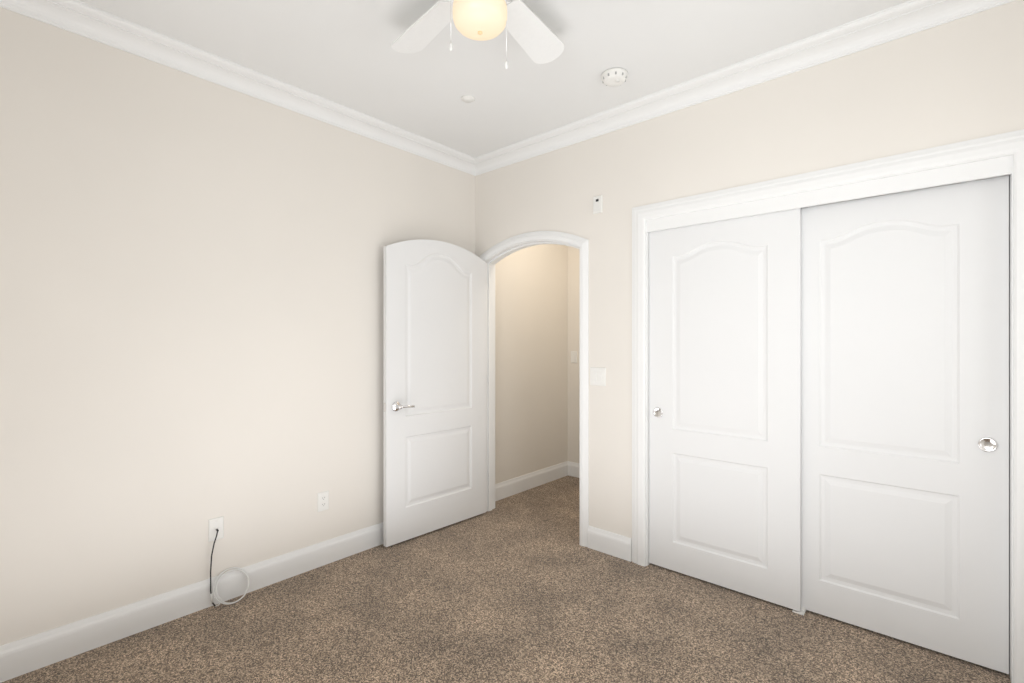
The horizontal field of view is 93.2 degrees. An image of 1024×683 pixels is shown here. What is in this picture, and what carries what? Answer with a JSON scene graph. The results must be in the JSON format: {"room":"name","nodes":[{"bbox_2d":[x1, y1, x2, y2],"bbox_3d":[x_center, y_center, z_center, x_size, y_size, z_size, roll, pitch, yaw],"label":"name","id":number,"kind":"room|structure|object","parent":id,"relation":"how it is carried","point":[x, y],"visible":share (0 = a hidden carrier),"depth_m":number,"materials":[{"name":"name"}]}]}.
{"room":"empty bedroom","nodes":[
{"label":"empty bedroom","id":0,"kind":"room"},
{"bbox_2d":[0,7,567,645],"bbox_3d":[-1.059,-0.033,3.131,0.120,2.775,5.070,0,0,42],"label":"wall","id":1,"kind":"structure","parent":0,"point":[190,305],"depth_m":2.42,"materials":[{"name":"beige paint"}]},
{"bbox_2d":[0,522,382,682],"bbox_3d":[-1.439,1.285,2.599,0.015,0.140,3.470,0,0,42],"label":"baseboard","id":2,"kind":"structure","parent":1,"relation":"attached to","point":[20,657],"depth_m":2.33,"materials":[{"name":"white paint"}]},
{"bbox_2d":[208,516,223,541],"bbox_3d":[-1.526,0.970,2.500,0.018,0.115,0.070,0,0,42],"label":"outlet","id":3,"kind":"object","parent":1,"relation":"attached to","point":[214,524],"visible":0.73,"depth_m":2.50,"materials":[{"name":"white plastic"}]},
{"bbox_2d":[210,529,249,606],"bbox_3d":[-1.461,1.159,2.516,0.077,0.387,0.184,0,0,42],"label":"cord","id":4,"kind":"object","parent":3,"relation":"attached to","point":[219,599],"visible":0.98,"depth_m":2.47,"materials":[{"name":"white plastic"}]},
{"bbox_2d":[0,0,475,171],"bbox_3d":[-1.407,-1.377,2.557,0.120,0.085,3.210,0,0,42],"label":"crown molding","id":5,"kind":"structure","parent":1,"relation":"attached to","point":[74,16],"depth_m":2.46,"materials":[{"name":"white paint"}]},
{"bbox_2d":[318,490,328,511],"bbox_3d":[-1.145,0.970,2.937,0.008,0.115,0.070,0,0,42],"label":"duplex electrical outlet","id":6,"kind":"object","parent":1,"relation":"attached to","point":[323,501],"visible":1,"depth_m":2.94,"materials":[{"name":"white plastic"}]},
{"bbox_2d":[495,461,567,500],"bbox_3d":[0.156,1.285,4.446,0.015,0.140,1.170,0,0,42],"label":"baseboard","id":7,"kind":"structure","parent":1,"relation":"attached to","point":[511,487],"depth_m":4.45,"materials":[{"name":"white paint"}]},
{"bbox_2d":[78,0,909,156],"bbox_3d":[0.296,-1.470,1.931,3.740,0.100,5.070,0,0,42],"label":"ceiling","id":8,"kind":"structure","parent":0,"point":[342,52],"depth_m":2.35,"materials":[{"name":"paint"}]},
{"bbox_2d":[461,95,474,102],"bbox_3d":[-0.257,-1.415,2.828,0.084,0.010,0.084,0,0,42],"label":"sprinkler","id":9,"kind":"object","parent":8,"relation":"attached to","point":[467,98],"visible":1,"depth_m":2.81,"materials":[{"name":"white plastic"}]},
{"bbox_2d":[391,0,563,68],"bbox_3d":[-0.120,-1.196,1.762,1.116,0.447,1.122,0,0,42],"label":"ceiling fan","id":10,"kind":"object","parent":8,"relation":"attached to","point":[537,39],"visible":1,"depth_m":1.95,"materials":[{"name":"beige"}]},
{"bbox_2d":[601,68,627,86],"bbox_3d":[0.545,-1.399,2.574,0.140,0.043,0.140,0,0,42],"label":"smoke detector","id":11,"kind":"object","parent":8,"relation":"attached to","point":[612,77],"visible":1,"depth_m":2.54,"materials":[{"name":"white plastic"}]},
{"bbox_2d":[1,475,1010,682],"bbox_3d":[0.296,1.385,1.931,3.740,0.060,5.070,0,0,42],"label":"floor","id":12,"kind":"structure","parent":0,"point":[523,587],"depth_m":2.27,"materials":[{"name":"brown carpet"}]},
{"bbox_2d":[792,606,805,615],"bbox_3d":[1.450,1.344,2.439,0.050,0.022,0.082,0,0,42],"label":"floor guide","id":13,"kind":"object","parent":12,"relation":"on","point":[802,611],"visible":0.43,"depth_m":2.42,"materials":[{"name":"white plastic"}]},
{"bbox_2d":[568,246,579,462],"bbox_3d":[1.926,-0.033,3.793,3.530,2.775,0.120,0,0,42],"label":"wall","id":14,"kind":"structure","parent":0,"point":[573,345],"depth_m":4.87,"materials":[{"name":"beige paint"}]},
{"bbox_2d":[571,351,576,362],"bbox_3d":[0.621,0.155,4.864,0.072,0.118,0.008,0,0,42],"label":"light switch","id":15,"kind":"object","parent":14,"relation":"attached to","point":[573,356],"visible":1,"depth_m":4.86,"materials":[{"name":"white plastic"}]},
{"bbox_2d":[568,461,579,477],"bbox_3d":[1.058,1.285,4.472,1.330,0.140,0.015,0,0,42],"label":"baseboard","id":16,"kind":"structure","parent":14,"relation":"attached to","point":[573,468],"depth_m":4.85,"materials":[{"name":"white paint"}]},
{"bbox_2d":[475,0,1023,537],"bbox_3d":[1.044,-0.033,2.797,3.530,2.775,0.120,0,0,42],"label":"wall","id":17,"kind":"structure","parent":0,"point":[955,80],"depth_m":2.63,"materials":[{"name":"beige paint"}]},
{"bbox_2d":[479,231,588,546],"bbox_3d":[0.157,0.306,3.584,0.936,2.098,0.121,0,0,42],"label":"door frame","id":18,"kind":"structure","parent":17,"relation":"in","point":[492,261],"depth_m":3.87,"materials":[{"name":"white paint"}]},
{"bbox_2d":[383,239,485,546],"bbox_3d":[-0.522,0.310,3.491,0.158,2.062,0.900,0,0,44],"label":"door","id":19,"kind":"structure","parent":18,"relation":"attached to","point":[434,384],"depth_m":3.42,"materials":[{"name":"white paint"}]},
{"bbox_2d":[590,367,605,385],"bbox_3d":[0.556,0.228,3.142,0.116,0.118,0.012,0,0,42],"label":"rocker light switch","id":20,"kind":"object","parent":17,"relation":"attached to","point":[597,376],"visible":1,"depth_m":3.14,"materials":[{"name":"white plastic"}]},
{"bbox_2d":[593,195,602,213],"bbox_3d":[0.555,-0.890,3.142,0.068,0.112,0.012,0,0,42],"label":"sensor","id":21,"kind":"object","parent":17,"relation":"attached to","point":[597,204],"visible":1,"depth_m":3.13,"materials":[{"name":"white plastic"}]},
{"bbox_2d":[588,526,631,561],"bbox_3d":[0.619,1.285,3.083,0.310,0.140,0.015,0,0,42],"label":"baseboard","id":22,"kind":"structure","parent":17,"relation":"attached to","point":[607,542],"depth_m":3.07,"materials":[{"name":"white paint"}]},
{"bbox_2d":[466,0,1015,175],"bbox_3d":[0.976,-1.377,2.698,3.500,0.085,0.120,0,0,42],"label":"crown molding","id":23,"kind":"structure","parent":17,"relation":"attached to","point":[907,18],"depth_m":2.46,"materials":[{"name":"white paint"}]},
{"bbox_2d":[632,129,1023,682],"bbox_3d":[1.423,0.266,2.449,1.728,2.178,0.139,0,0,42],"label":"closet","id":24,"kind":"structure","parent":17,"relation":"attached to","point":[985,169],"depth_m":2.30,"materials":[{"name":"white paint"}]},
{"bbox_2d":[805,175,1007,207],"bbox_3d":[2.104,-0.033,2.900,2.080,2.775,0.120,0,0,42],"label":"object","id":25,"kind":"structure","parent":0,"point":[911,190],"depth_m":2.71,"materials":[{"name":"beige paint"}]}
]}

